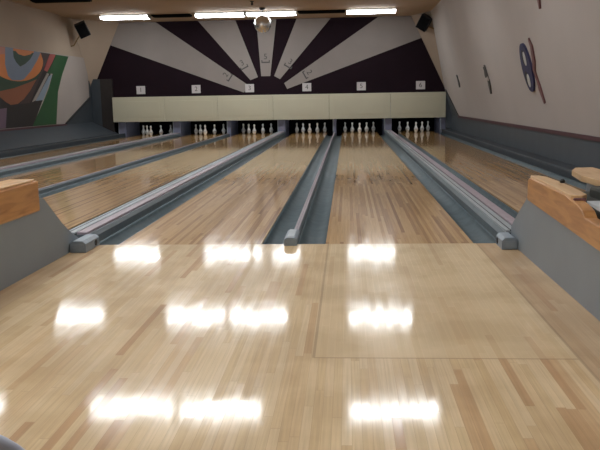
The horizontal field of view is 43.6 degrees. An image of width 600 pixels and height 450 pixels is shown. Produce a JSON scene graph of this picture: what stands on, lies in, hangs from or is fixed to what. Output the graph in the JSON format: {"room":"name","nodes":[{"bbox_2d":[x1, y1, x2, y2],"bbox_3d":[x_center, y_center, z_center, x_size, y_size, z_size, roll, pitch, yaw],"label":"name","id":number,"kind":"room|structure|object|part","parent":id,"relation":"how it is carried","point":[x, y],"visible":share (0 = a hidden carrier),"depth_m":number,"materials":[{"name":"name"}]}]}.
{"room":"games hall","nodes":[
{"label":"games hall","id":0,"kind":"room"},
{"bbox_2d":[0,0,92,124],"bbox_3d":[-7.482,-2.518,11.562,0.230,3.520,28.700,0,10,4],"label":"wall","id":1,"kind":"structure","parent":0,"point":[21,26],"depth_m":19.86,"materials":[{"name":"beige paint"}]},
{"bbox_2d":[0,46,88,128],"bbox_3d":[-6.859,-3.588,19.674,0.046,1.950,7.700,0,10,4],"label":"wall mural","id":2,"kind":"object","parent":1,"relation":"attached to","point":[37,88],"visible":0.99,"depth_m":19.62,"materials":[{"name":"multicoloured paint in green"},{"name":"orange"},{"name":"blue and grey"}]},
{"bbox_2d":[65,97,90,123],"bbox_3d":[-6.665,-3.450,22.495,0.070,0.780,2.170,0,10,4],"label":"trim","id":3,"kind":"structure","parent":1,"relation":"attached to","point":[89,98],"depth_m":22.44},
{"bbox_2d":[71,20,90,46],"bbox_3d":[-6.420,-5.599,21.878,0.612,0.749,0.355,-3,10,-10],"label":"loudspeaker","id":4,"kind":"object","parent":1,"relation":"attached to","point":[81,27],"visible":1,"depth_m":21.78,"materials":[{"name":"black plastic"}]},
{"bbox_2d":[75,23,89,38],"bbox_3d":[-6.315,-5.652,21.771,0.280,0.380,0.008,-26,31,-5],"label":"grille","id":5,"kind":"object","parent":4,"relation":"attached to","point":[81,28],"depth_m":21.76,"materials":[{"name":"black fabric"}]},
{"bbox_2d":[72,19,118,85],"bbox_3d":[-6.191,-5.102,22.930,1.060,2.220,1.295,0,10,4],"label":"wall","id":6,"kind":"structure","parent":1,"relation":"attached to","point":[94,48],"depth_m":23.16,"materials":[{"name":"beige paint"}]},
{"bbox_2d":[0,122,117,151],"bbox_3d":[-6.806,-1.565,14.977,0.830,0.450,18.190,0,10,4],"label":"wall","id":7,"kind":"structure","parent":0,"point":[24,138],"depth_m":19.26,"materials":[{"name":"paint"}]},
{"bbox_2d":[0,124,66,131],"bbox_3d":[-7.215,-1.580,13.761,0.070,0.045,15.750,0,10,4],"label":"trim","id":8,"kind":"structure","parent":7,"relation":"attached to","point":[11,129],"depth_m":19.09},
{"bbox_2d":[8,0,440,22],"bbox_3d":[-1.689,-4.337,10.889,12.300,0.100,28.900,0,10,4],"label":"ceiling","id":9,"kind":"structure","parent":0,"point":[91,11],"depth_m":19.98,"materials":[{"name":"beige paint"}]},
{"bbox_2d":[30,0,91,2],"bbox_3d":[-5.717,-5.367,17.930,1.370,0.062,0.400,0,10,4],"label":"strip light","id":10,"kind":"object","parent":9,"relation":"attached to","point":[33,1],"visible":1,"depth_m":17.84,"materials":[{"name":"black fabric"}]},
{"bbox_2d":[99,14,150,19],"bbox_3d":[-4.970,-5.924,21.346,1.390,0.114,0.400,0,10,4],"label":"strip light","id":11,"kind":"object","parent":9,"relation":"attached to","point":[112,16],"visible":1,"depth_m":21.17,"materials":[{"name":"white plastic"}]},
{"bbox_2d":[151,14,191,17],"bbox_3d":[-3.677,-5.999,21.505,1.110,0.062,0.400,0,10,4],"label":"strip light","id":12,"kind":"object","parent":9,"relation":"attached to","point":[154,15],"visible":1,"depth_m":21.33,"materials":[{"name":"black fabric"}]},
{"bbox_2d":[194,11,245,17],"bbox_3d":[-2.250,-5.940,21.171,1.400,0.114,0.400,0,10,4],"label":"strip light","id":13,"kind":"object","parent":9,"relation":"attached to","point":[235,13],"visible":1,"depth_m":21.00,"materials":[{"name":"white plastic"}]},
{"bbox_2d":[195,13,244,17],"bbox_3d":[-2.250,-5.919,21.174,1.360,0.066,0.380,0,10,4],"label":"diffuser","id":14,"kind":"object","parent":13,"relation":"attached to","point":[198,15],"depth_m":21.01,"materials":[{"name":"white plastic"}]},
{"bbox_2d":[254,7,270,32],"bbox_3d":[-1.014,-5.530,20.247,0.470,0.659,0.467,0,10,4],"label":"ball","id":15,"kind":"object","parent":9,"relation":"hanging from","point":[262,23],"visible":1,"depth_m":20.11,"materials":[{"name":"silver plastic"}]},
{"bbox_3d":[-1.013,-5.431,20.264,0.470,0.458,0.467,0,10,4],"label":"globe","id":16,"kind":"part","parent":15,"relation":"part of","materials":[{"name":"mirror"}]},
{"bbox_2d":[246,10,296,16],"bbox_3d":[-0.798,-5.949,21.077,1.410,0.114,0.400,0,10,4],"label":"strip light","id":17,"kind":"object","parent":9,"relation":"attached to","point":[277,12],"visible":1,"depth_m":20.91,"materials":[{"name":"white plastic"}]},
{"bbox_2d":[247,12,295,16],"bbox_3d":[-0.798,-5.928,21.081,1.370,0.066,0.380,0,10,4],"label":"diffuser","id":18,"kind":"object","parent":17,"relation":"attached to","point":[249,14],"depth_m":20.92,"materials":[{"name":"white plastic"}]},
{"bbox_2d":[298,9,344,13],"bbox_3d":[0.608,-6.008,21.131,1.330,0.062,0.400,0,10,4],"label":"strip light","id":19,"kind":"object","parent":9,"relation":"attached to","point":[343,10],"visible":1,"depth_m":20.97,"materials":[{"name":"black fabric"}]},
{"bbox_2d":[346,8,395,14],"bbox_3d":[1.981,-5.965,20.899,1.380,0.114,0.400,0,10,4],"label":"strip light","id":20,"kind":"object","parent":9,"relation":"attached to","point":[359,10],"visible":1,"depth_m":20.73,"materials":[{"name":"white plastic"}]},
{"bbox_2d":[97,16,444,105],"bbox_3d":[-0.944,-5.052,23.321,12.000,2.620,0.100,0,10,4],"label":"wall","id":21,"kind":"structure","parent":0,"point":[398,69],"depth_m":23.25,"materials":[{"name":"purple paint"}]},
{"bbox_2d":[91,79,102,126],"bbox_3d":[-6.429,-3.759,23.771,0.300,1.700,0.115,0,10,4],"label":"trim","id":22,"kind":"structure","parent":21,"relation":"attached to","point":[95,85],"depth_m":23.69,"materials":[{"name":"paint"}]},
{"bbox_2d":[100,79,114,131],"bbox_3d":[-6.095,-3.761,23.750,0.370,1.700,0.115,0,10,4],"label":"trim","id":23,"kind":"structure","parent":21,"relation":"attached to","point":[106,85],"depth_m":23.68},
{"bbox_2d":[112,97,164,121],"bbox_3d":[-5.073,-3.649,23.661,1.652,0.775,0.206,0,10,4],"label":"panel","id":24,"kind":"object","parent":21,"relation":"attached to","point":[125,109],"visible":1,"depth_m":23.56,"materials":[{"name":"beige plastic"}]},
{"bbox_3d":[-5.079,-3.635,23.563,1.332,0.500,0.008,0,10,4],"label":"panel","id":25,"kind":"part","parent":24,"relation":"part of","materials":[{"name":"beige wood"}]},
{"bbox_2d":[136,86,144,93],"bbox_3d":[-5.022,-4.257,23.643,0.276,0.250,0.017,0,10,4],"label":"sign","id":26,"kind":"object","parent":21,"relation":"attached to","point":[140,89],"visible":1,"depth_m":23.64,"materials":[{"name":"grey"}]},
{"bbox_2d":[164,96,217,121],"bbox_3d":[-3.406,-3.658,23.554,1.672,0.775,0.206,0,10,4],"label":"panel","id":27,"kind":"object","parent":21,"relation":"attached to","point":[177,108],"visible":1,"depth_m":23.45,"materials":[{"name":"beige plastic"}]},
{"bbox_3d":[-3.413,-3.644,23.456,1.352,0.500,0.008,0,10,4],"label":"panel","id":28,"kind":"part","parent":27,"relation":"part of","materials":[{"name":"beige wood"}]},
{"bbox_2d":[192,85,200,92],"bbox_3d":[-3.261,-4.268,23.529,0.276,0.250,0.017,0,10,4],"label":"sign","id":29,"kind":"object","parent":21,"relation":"attached to","point":[195,88],"visible":1,"depth_m":23.53,"materials":[{"name":"grey"}]},
{"bbox_2d":[217,95,272,120],"bbox_3d":[-1.702,-3.668,23.445,1.727,0.775,0.206,0,10,4],"label":"panel","id":30,"kind":"object","parent":21,"relation":"attached to","point":[230,107],"visible":1,"depth_m":23.34,"materials":[{"name":"beige plastic"}]},
{"bbox_3d":[-1.709,-3.654,23.347,1.407,0.500,0.008,0,10,4],"label":"panel","id":31,"kind":"part","parent":30,"relation":"part of","materials":[{"name":"beige wood"}]},
{"bbox_2d":[245,84,253,91],"bbox_3d":[-1.575,-4.277,23.421,0.276,0.250,0.017,0,10,4],"label":"sign","id":32,"kind":"object","parent":21,"relation":"attached to","point":[248,87],"visible":1,"depth_m":23.42,"materials":[{"name":"grey plastic"}]},
{"bbox_2d":[111,16,420,91],"bbox_3d":[-1.101,-5.239,23.243,9.700,2.200,0.010,0,10,4],"label":"mural","id":33,"kind":"object","parent":21,"relation":"attached to","point":[150,40],"visible":0.99,"depth_m":23.23,"materials":[{"name":"beige paint"}]},
{"bbox_2d":[273,94,328,119],"bbox_3d":[0.034,-3.679,23.333,1.737,0.775,0.206,0,10,4],"label":"panel","id":34,"kind":"object","parent":21,"relation":"attached to","point":[287,106],"visible":1,"depth_m":23.23,"materials":[{"name":"beige plastic"}]},
{"bbox_3d":[0.028,-3.664,23.235,1.417,0.500,0.008,0,10,4],"label":"panel","id":35,"kind":"part","parent":34,"relation":"part of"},
{"bbox_2d":[302,83,310,90],"bbox_3d":[0.212,-4.288,23.306,0.276,0.250,0.017,0,10,4],"label":"sign","id":36,"kind":"object","parent":21,"relation":"attached to","point":[305,86],"visible":1,"depth_m":23.30,"materials":[{"name":"grey plastic"}]},
{"bbox_2d":[329,93,390,118],"bbox_3d":[1.850,-3.689,23.216,1.887,0.775,0.206,0,10,4],"label":"panel","id":37,"kind":"object","parent":21,"relation":"attached to","point":[346,105],"visible":1,"depth_m":23.12,"materials":[{"name":"beige plastic"}]},
{"bbox_3d":[1.844,-3.675,23.118,1.567,0.500,0.008,0,10,4],"label":"panel","id":38,"kind":"part","parent":37,"relation":"part of","materials":[{"name":"beige wood"}]},
{"bbox_2d":[357,82,365,89],"bbox_3d":[1.898,-4.298,23.198,0.276,0.250,0.017,0,10,4],"label":"sign","id":39,"kind":"object","parent":21,"relation":"attached to","point":[360,85],"visible":1,"depth_m":23.19,"materials":[{"name":"grey"}]},
{"bbox_2d":[391,92,445,117],"bbox_3d":[3.636,-3.700,23.101,1.677,0.775,0.206,0,10,4],"label":"panel","id":40,"kind":"object","parent":21,"relation":"attached to","point":[404,104],"visible":1,"depth_m":23.00,"materials":[{"name":"beige plastic"}]},
{"bbox_3d":[3.630,-3.686,23.003,1.357,0.500,0.008,0,10,4],"label":"panel","id":41,"kind":"part","parent":40,"relation":"part of","materials":[{"name":"beige wood"}]},
{"bbox_2d":[416,81,424,88],"bbox_3d":[3.714,-4.308,23.081,0.276,0.250,0.017,0,10,4],"label":"sign","id":42,"kind":"object","parent":21,"relation":"attached to","point":[419,84],"visible":1,"depth_m":23.08,"materials":[{"name":"grey plastic"}]},
{"bbox_2d":[445,95,451,128],"bbox_3d":[4.592,-3.547,23.109,0.180,1.140,0.115,0,10,4],"label":"trim","id":43,"kind":"structure","parent":21,"relation":"attached to","point":[448,112],"depth_m":23.09,"materials":[{"name":"grey paint"}]},
{"bbox_2d":[115,118,433,135],"bbox_3d":[-0.797,-3.631,25.481,12.000,1.500,0.100,0,10,4],"label":"wall","id":44,"kind":"structure","parent":0,"point":[155,128],"depth_m":25.41,"materials":[{"name":"black fabric"}]},
{"bbox_2d":[0,243,599,449],"bbox_3d":[-2.159,0.932,1.544,12.100,0.150,8.500,0,10,4],"label":"floor","id":45,"kind":"structure","parent":0,"point":[433,346],"depth_m":3.19,"materials":[{"name":"brown wood"}]},
{"bbox_2d":[0,435,24,449],"bbox_3d":[-0.449,0.525,1.108,0.415,0.745,0.540,0,10,4],"label":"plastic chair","id":46,"kind":"object","parent":45,"relation":"on","point":[5,443],"visible":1,"depth_m":0.82,"materials":[{"name":"plastic"}]},
{"bbox_2d":[0,179,77,290],"bbox_3d":[-1.836,0.127,4.087,0.188,0.588,3.212,0,10,4],"label":"ball return","id":47,"kind":"object","parent":45,"relation":"on","point":[32,236],"visible":0.98,"depth_m":4.69,"materials":[{"name":"laminate"}]},
{"bbox_3d":[-1.866,-0.090,3.645,0.172,0.014,2.390,0,10,4],"label":"rail","id":48,"kind":"part","parent":47,"relation":"part of","materials":[{"name":"brown wood"}]},
{"bbox_3d":[-1.863,0.012,3.677,0.188,0.200,2.440,0,10,4],"label":"rail","id":49,"kind":"part","parent":47,"relation":"part of","materials":[{"name":"orange wood"}]},
{"bbox_2d":[70,234,98,252],"bbox_3d":[-1.589,0.135,5.538,0.123,0.085,0.304,0,10,4],"label":"sensor","id":50,"kind":"object","parent":45,"relation":"on","point":[87,242],"visible":1,"depth_m":5.42,"materials":[{"name":"grey plastic"}]},
{"bbox_3d":[-1.600,0.168,5.392,0.095,0.052,0.004,0,10,4],"label":"plate","id":51,"kind":"part","parent":50,"relation":"part of","materials":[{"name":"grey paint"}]},
{"bbox_2d":[284,229,299,245],"bbox_3d":[-0.060,0.092,5.705,0.095,0.064,0.370,0,10,4],"label":"sensor","id":52,"kind":"object","parent":45,"relation":"on","point":[292,236],"visible":1,"depth_m":5.55,"materials":[{"name":"grey plastic"}]},
{"bbox_3d":[-0.061,0.061,5.700,0.048,0.003,0.296,0,10,4],"label":"plate","id":53,"kind":"part","parent":52,"relation":"part of","materials":[{"name":"grey plastic"}]},
{"bbox_2d":[496,232,517,249],"bbox_3d":[1.476,0.114,5.360,0.114,0.085,0.224,0,10,4],"label":"sensor","id":54,"kind":"object","parent":45,"relation":"on","point":[504,240],"visible":1,"depth_m":5.26,"materials":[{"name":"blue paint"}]},
{"bbox_3d":[1.472,0.140,5.254,0.088,0.052,0.004,0,10,4],"label":"plate","id":55,"kind":"part","parent":54,"relation":"part of","materials":[{"name":"blue paint"}]},
{"bbox_2d":[511,167,599,320],"bbox_3d":[1.717,0.112,3.859,0.572,0.574,3.212,0,10,4],"label":"ball return","id":56,"kind":"object","parent":45,"relation":"on","point":[557,226],"visible":1,"depth_m":4.20,"materials":[{"name":"laminate"}]},
{"bbox_3d":[1.525,-0.225,4.429,0.104,0.046,0.918,0,10,4],"label":"rail","id":57,"kind":"part","parent":56,"relation":"part of","materials":[{"name":"brown wood"}]},
{"bbox_3d":[1.447,0.026,3.607,0.067,0.237,2.710,0,10,4],"label":"rail","id":58,"kind":"part","parent":56,"relation":"part of","materials":[{"name":"orange wood"}]},
{"bbox_3d":[1.480,-0.128,3.965,0.065,0.031,0.020,0,10,4],"label":"rail","id":59,"kind":"part","parent":56,"relation":"part of","materials":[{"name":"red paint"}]},
{"bbox_3d":[1.867,-0.129,3.788,0.260,0.040,3.169,0,10,4],"label":"rail","id":60,"kind":"part","parent":56,"relation":"part of","materials":[{"name":"brown wood"}]},
{"bbox_3d":[1.956,0.153,3.820,0.050,0.498,3.150,0,10,4],"label":"panel","id":61,"kind":"part","parent":56,"relation":"part of","materials":[{"name":"laminate"}]},
{"bbox_2d":[587,201,599,211],"bbox_3d":[1.576,0.040,3.139,0.240,0.070,1.600,0,10,4],"label":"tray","id":62,"kind":"object","parent":56,"relation":"on","point":[595,204],"depth_m":3.84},
{"bbox_2d":[431,0,599,136],"bbox_3d":[3.742,-2.510,10.853,1.277,3.670,28.700,0,10,4],"label":"wall","id":63,"kind":"structure","parent":0,"point":[470,35],"depth_m":12.46,"materials":[{"name":"white paint"}]},
{"bbox_2d":[415,13,433,31],"bbox_3d":[3.656,-5.907,21.855,0.560,0.552,0.362,3,10,23],"label":"loudspeaker","id":64,"kind":"object","parent":63,"relation":"attached to","point":[425,20],"visible":0.91,"depth_m":21.77,"materials":[{"name":"black plastic"}]},
{"bbox_2d":[416,15,429,30],"bbox_3d":[3.573,-5.859,21.771,0.280,0.380,0.008,34,36,10],"label":"grille","id":65,"kind":"object","parent":64,"relation":"attached to","point":[422,24],"depth_m":21.76,"materials":[{"name":"black fabric"}]},
{"bbox_2d":[412,11,443,84],"bbox_3d":[3.901,-5.155,22.334,1.079,2.250,1.195,0,10,4],"label":"trim","id":66,"kind":"structure","parent":63,"relation":"attached to","point":[428,37],"depth_m":22.60,"materials":[{"name":"beige paint"}]},
{"bbox_2d":[483,65,491,93],"bbox_3d":[3.957,-3.066,15.785,0.187,0.607,0.400,0,10,4],"label":"wall decoration","id":67,"kind":"object","parent":63,"relation":"attached to","point":[484,67],"visible":1,"depth_m":15.72,"materials":[{"name":"grey paint"}]},
{"bbox_2d":[445,90,599,168],"bbox_3d":[4.018,-1.963,14.225,0.225,1.370,18.190,0,10,4],"label":"wall","id":68,"kind":"structure","parent":63,"relation":"attached to","point":[578,152],"depth_m":12.65,"materials":[{"name":"grey paint"}]},
{"bbox_2d":[445,89,458,115],"bbox_3d":[4.508,-3.621,22.200,0.032,0.810,1.419,-2,10,-5],"label":"trim","id":69,"kind":"structure","parent":68,"relation":"attached to","point":[445,89],"depth_m":22.14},
{"bbox_2d":[458,116,599,141],"bbox_3d":[4.057,-1.751,13.450,0.040,0.055,16.600,0,10,4],"label":"trim","id":70,"kind":"structure","parent":68,"relation":"attached to","point":[581,136],"depth_m":12.26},
{"bbox_2d":[519,38,545,103],"bbox_3d":[3.717,-2.465,12.056,0.290,1.020,0.911,0,10,4],"label":"wall decoration","id":71,"kind":"object","parent":63,"relation":"attached to","point":[528,66],"visible":1,"depth_m":11.99,"materials":[{"name":"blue paint"}]},
{"bbox_3d":[-1.262,-1.270,15.697,12.100,0.190,20.199,0,10,4],"label":"floor","id":72,"kind":"structure","parent":0,"visible":0},
{"bbox_2d":[0,133,124,157],"bbox_3d":[-6.242,-1.303,14.904,0.293,0.220,18.030,0,10,4],"label":"ledge","id":73,"kind":"object","parent":72,"relation":"on","point":[21,151],"visible":0.59,"depth_m":18.13,"materials":[{"name":"stone"}]},
{"bbox_2d":[0,137,125,158],"bbox_3d":[-5.986,-1.266,14.938,0.210,0.090,18.114,0,10,4],"label":"gutter","id":74,"kind":"object","parent":72,"relation":"on","point":[122,137],"visible":0.08,"depth_m":18.18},
{"bbox_2d":[0,134,164,166],"bbox_3d":[-5.301,-1.361,15.455,1.089,0.120,19.249,0,10,4],"label":"lane","id":75,"kind":"object","parent":72,"relation":"on","point":[24,158],"visible":0.44,"depth_m":17.11,"materials":[{"name":"brown wood"}]},
{"bbox_2d":[0,133,180,175],"bbox_3d":[-4.461,-1.319,14.842,0.239,0.214,18.095,0,10,4],"label":"cap","id":76,"kind":"object","parent":72,"relation":"on","point":[14,168],"visible":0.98,"depth_m":14.61,"materials":[{"name":"grey metal"}]},
{"bbox_2d":[0,136,180,177],"bbox_3d":[-4.236,-1.276,14.826,0.210,0.090,18.114,0,10,4],"label":"gutter","id":77,"kind":"object","parent":72,"relation":"on","point":[21,172],"visible":0.17,"depth_m":14.54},
{"bbox_2d":[0,133,226,188],"bbox_3d":[-3.551,-1.371,15.343,1.089,0.120,19.249,0,10,4],"label":"lane","id":78,"kind":"object","parent":72,"relation":"on","point":[48,176],"visible":0.67,"depth_m":13.60,"materials":[{"name":"brown wood"}]},
{"bbox_2d":[118,122,139,136],"bbox_3d":[-5.605,-3.357,24.591,0.235,1.050,1.613,0,10,4],"label":"kickback","id":79,"kind":"object","parent":72,"relation":"on","point":[130,129],"visible":0.52,"depth_m":24.21,"materials":[{"name":"grey metal"}]},
{"bbox_3d":[-5.654,-3.228,23.827,0.175,1.050,0.045,0,10,4],"label":"post","id":80,"kind":"part","parent":79,"relation":"part of","materials":[{"name":"grey metal"}]},
{"bbox_2d":[38,133,229,194],"bbox_3d":[-2.793,-1.331,14.882,0.056,0.170,17.805,0,10,4],"label":"cap","id":81,"kind":"object","parent":72,"relation":"on","point":[45,189],"visible":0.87,"depth_m":11.92,"materials":[{"name":"grey metal"}]},
{"bbox_2d":[39,135,229,197],"bbox_3d":[-2.668,-1.285,14.725,0.210,0.090,18.114,0,10,4],"label":"gutter","id":82,"kind":"object","parent":72,"relation":"on","point":[52,192],"visible":0.23,"depth_m":11.88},
{"bbox_2d":[43,133,273,229],"bbox_3d":[-1.983,-1.380,15.242,1.089,0.120,19.249,0,10,4],"label":"lane","id":83,"kind":"object","parent":72,"relation":"on","point":[76,206],"visible":0.64,"depth_m":10.00,"materials":[{"name":"brown wood"}]},
{"bbox_2d":[70,135,269,229],"bbox_3d":[-1.369,-1.293,14.641,0.210,0.090,18.114,0,10,4],"label":"gutter","id":84,"kind":"object","parent":72,"relation":"on","point":[269,135],"visible":0.02,"depth_m":8.91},
{"bbox_2d":[69,131,284,241],"bbox_3d":[-1.143,-1.339,14.629,0.239,0.214,18.095,0,10,4],"label":"cap","id":85,"kind":"object","parent":72,"relation":"on","point":[107,224],"visible":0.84,"depth_m":7.88,"materials":[{"name":"grey metal"}]},
{"bbox_2d":[173,121,190,136],"bbox_3d":[-3.854,-3.367,24.478,0.240,1.050,1.613,0,10,4],"label":"kickback","id":86,"kind":"object","parent":72,"relation":"on","point":[182,127],"visible":0.54,"depth_m":24.00,"materials":[{"name":"grey metal"}]},
{"bbox_3d":[-3.902,-3.238,23.714,0.180,1.050,0.045,0,10,4],"label":"post","id":87,"kind":"part","parent":86,"relation":"part of","materials":[{"name":"grey metal"}]},
{"bbox_2d":[99,135,286,244],"bbox_3d":[-0.918,-1.295,14.612,0.210,0.090,18.114,0,10,4],"label":"gutter","id":88,"kind":"object","parent":72,"relation":"on","point":[120,236],"visible":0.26,"depth_m":8.20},
{"bbox_2d":[119,132,327,244],"bbox_3d":[-0.233,-1.390,15.130,1.089,0.120,19.249,0,10,4],"label":"lane","id":89,"kind":"object","parent":72,"relation":"on","point":[243,206],"visible":0.64,"depth_m":7.79,"materials":[{"name":"brown wood"}]},
{"bbox_2d":[227,120,237,136],"bbox_3d":[-2.195,-3.377,24.372,0.120,1.050,1.613,0,10,4],"label":"kickback","id":90,"kind":"object","parent":72,"relation":"on","point":[232,126],"visible":0.52,"depth_m":23.97,"materials":[{"name":"grey metal"}]},
{"bbox_2d":[277,120,288,136],"bbox_3d":[-0.536,-3.386,24.265,0.240,1.050,1.613,0,10,4],"label":"kickback","id":91,"kind":"object","parent":72,"relation":"on","point":[283,125],"visible":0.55,"depth_m":23.53,"materials":[{"name":"grey metal"}]},
{"bbox_3d":[-0.584,-3.258,23.501,0.180,1.050,0.045,0,10,4],"label":"post","id":92,"kind":"part","parent":91,"relation":"part of","materials":[{"name":"grey metal"}]},
{"bbox_2d":[263,135,331,243],"bbox_3d":[0.382,-1.303,14.529,0.210,0.090,18.114,0,10,4],"label":"gutter","id":93,"kind":"object","parent":72,"relation":"on","point":[287,220],"visible":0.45,"depth_m":8.36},
{"bbox_2d":[294,132,334,243],"bbox_3d":[0.525,-1.351,14.668,0.056,0.170,17.805,0,10,4],"label":"cap","id":94,"kind":"object","parent":72,"relation":"on","point":[302,218],"visible":0.69,"depth_m":8.10,"materials":[{"name":"grey metal"}]},
{"bbox_2d":[333,119,336,135],"bbox_3d":[1.123,-3.396,24.158,0.100,1.050,1.613,0,10,4],"label":"kickback","id":95,"kind":"object","parent":72,"relation":"on","point":[334,120],"visible":0.54,"depth_m":23.42,"materials":[{"name":"grey metal"}]},
{"bbox_2d":[382,105,391,134],"bbox_3d":[2.782,-3.406,24.052,0.230,1.050,1.613,0,10,4],"label":"kickback","id":96,"kind":"object","parent":72,"relation":"on","point":[386,122],"visible":0.57,"depth_m":23.29,"materials":[{"name":"grey metal"}]},
{"bbox_3d":[2.734,-3.277,23.288,0.170,1.050,0.045,0,10,4],"label":"post","id":97,"kind":"part","parent":96,"relation":"part of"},
{"bbox_2d":[326,131,472,243],"bbox_3d":[1.335,-1.399,15.029,1.089,0.120,19.249,0,10,4],"label":"lane","id":98,"kind":"object","parent":72,"relation":"on","point":[377,199],"visible":0.79,"depth_m":7.63,"materials":[{"name":"brown wood"}]},
{"bbox_2d":[298,134,341,243],"bbox_3d":[0.650,-1.304,14.511,0.210,0.090,18.114,0,10,4],"label":"gutter","id":99,"kind":"object","parent":98,"relation":"attached to","point":[315,229],"visible":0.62,"depth_m":8.16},
{"bbox_2d":[380,134,495,242],"bbox_3d":[1.949,-1.312,14.428,0.210,0.090,18.114,0,10,4],"label":"gutter","id":100,"kind":"object","parent":72,"relation":"on","point":[470,226],"visible":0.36,"depth_m":8.06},
{"bbox_2d":[434,117,445,133],"bbox_3d":[4.466,-3.416,23.943,0.160,1.050,1.613,0,10,4],"label":"kickback","id":101,"kind":"object","parent":72,"relation":"on","point":[439,122],"visible":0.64,"depth_m":23.38,"materials":[{"name":"grey metal"}]},
{"bbox_3d":[4.418,-3.287,23.180,0.100,1.050,0.045,0,10,4],"label":"post","id":102,"kind":"part","parent":101,"relation":"part of","materials":[{"name":"grey metal"}]},
{"bbox_2d":[384,130,514,237],"bbox_3d":[2.175,-1.358,14.415,0.239,0.214,18.095,0,10,4],"label":"cap","id":103,"kind":"object","parent":72,"relation":"on","point":[489,215],"visible":0.7,"depth_m":7.79,"materials":[{"name":"grey metal"}]},
{"bbox_2d":[398,134,517,217],"bbox_3d":[2.401,-1.315,14.399,0.210,0.090,18.114,0,10,4],"label":"gutter","id":104,"kind":"object","parent":72,"relation":"on","point":[507,209],"visible":0.16,"depth_m":9.43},
{"bbox_2d":[396,131,585,211],"bbox_3d":[3.086,-1.409,14.916,1.089,0.120,19.249,0,10,4],"label":"lane","id":105,"kind":"object","parent":72,"relation":"on","point":[505,180],"visible":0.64,"depth_m":11.39,"materials":[{"name":"brown wood"}]},
{"bbox_2d":[440,133,585,189],"bbox_3d":[3.700,-1.322,14.315,0.210,0.090,18.114,0,10,4],"label":"gutter","id":106,"kind":"object","parent":72,"relation":"on","point":[537,169],"visible":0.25,"depth_m":12.03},
{"bbox_2d":[441,129,586,184],"bbox_3d":[3.956,-1.363,14.249,0.308,0.220,18.030,0,10,4],"label":"ledge","id":107,"kind":"object","parent":72,"relation":"on","point":[554,166],"visible":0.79,"depth_m":12.70,"materials":[{"name":"stone"}]}
]}

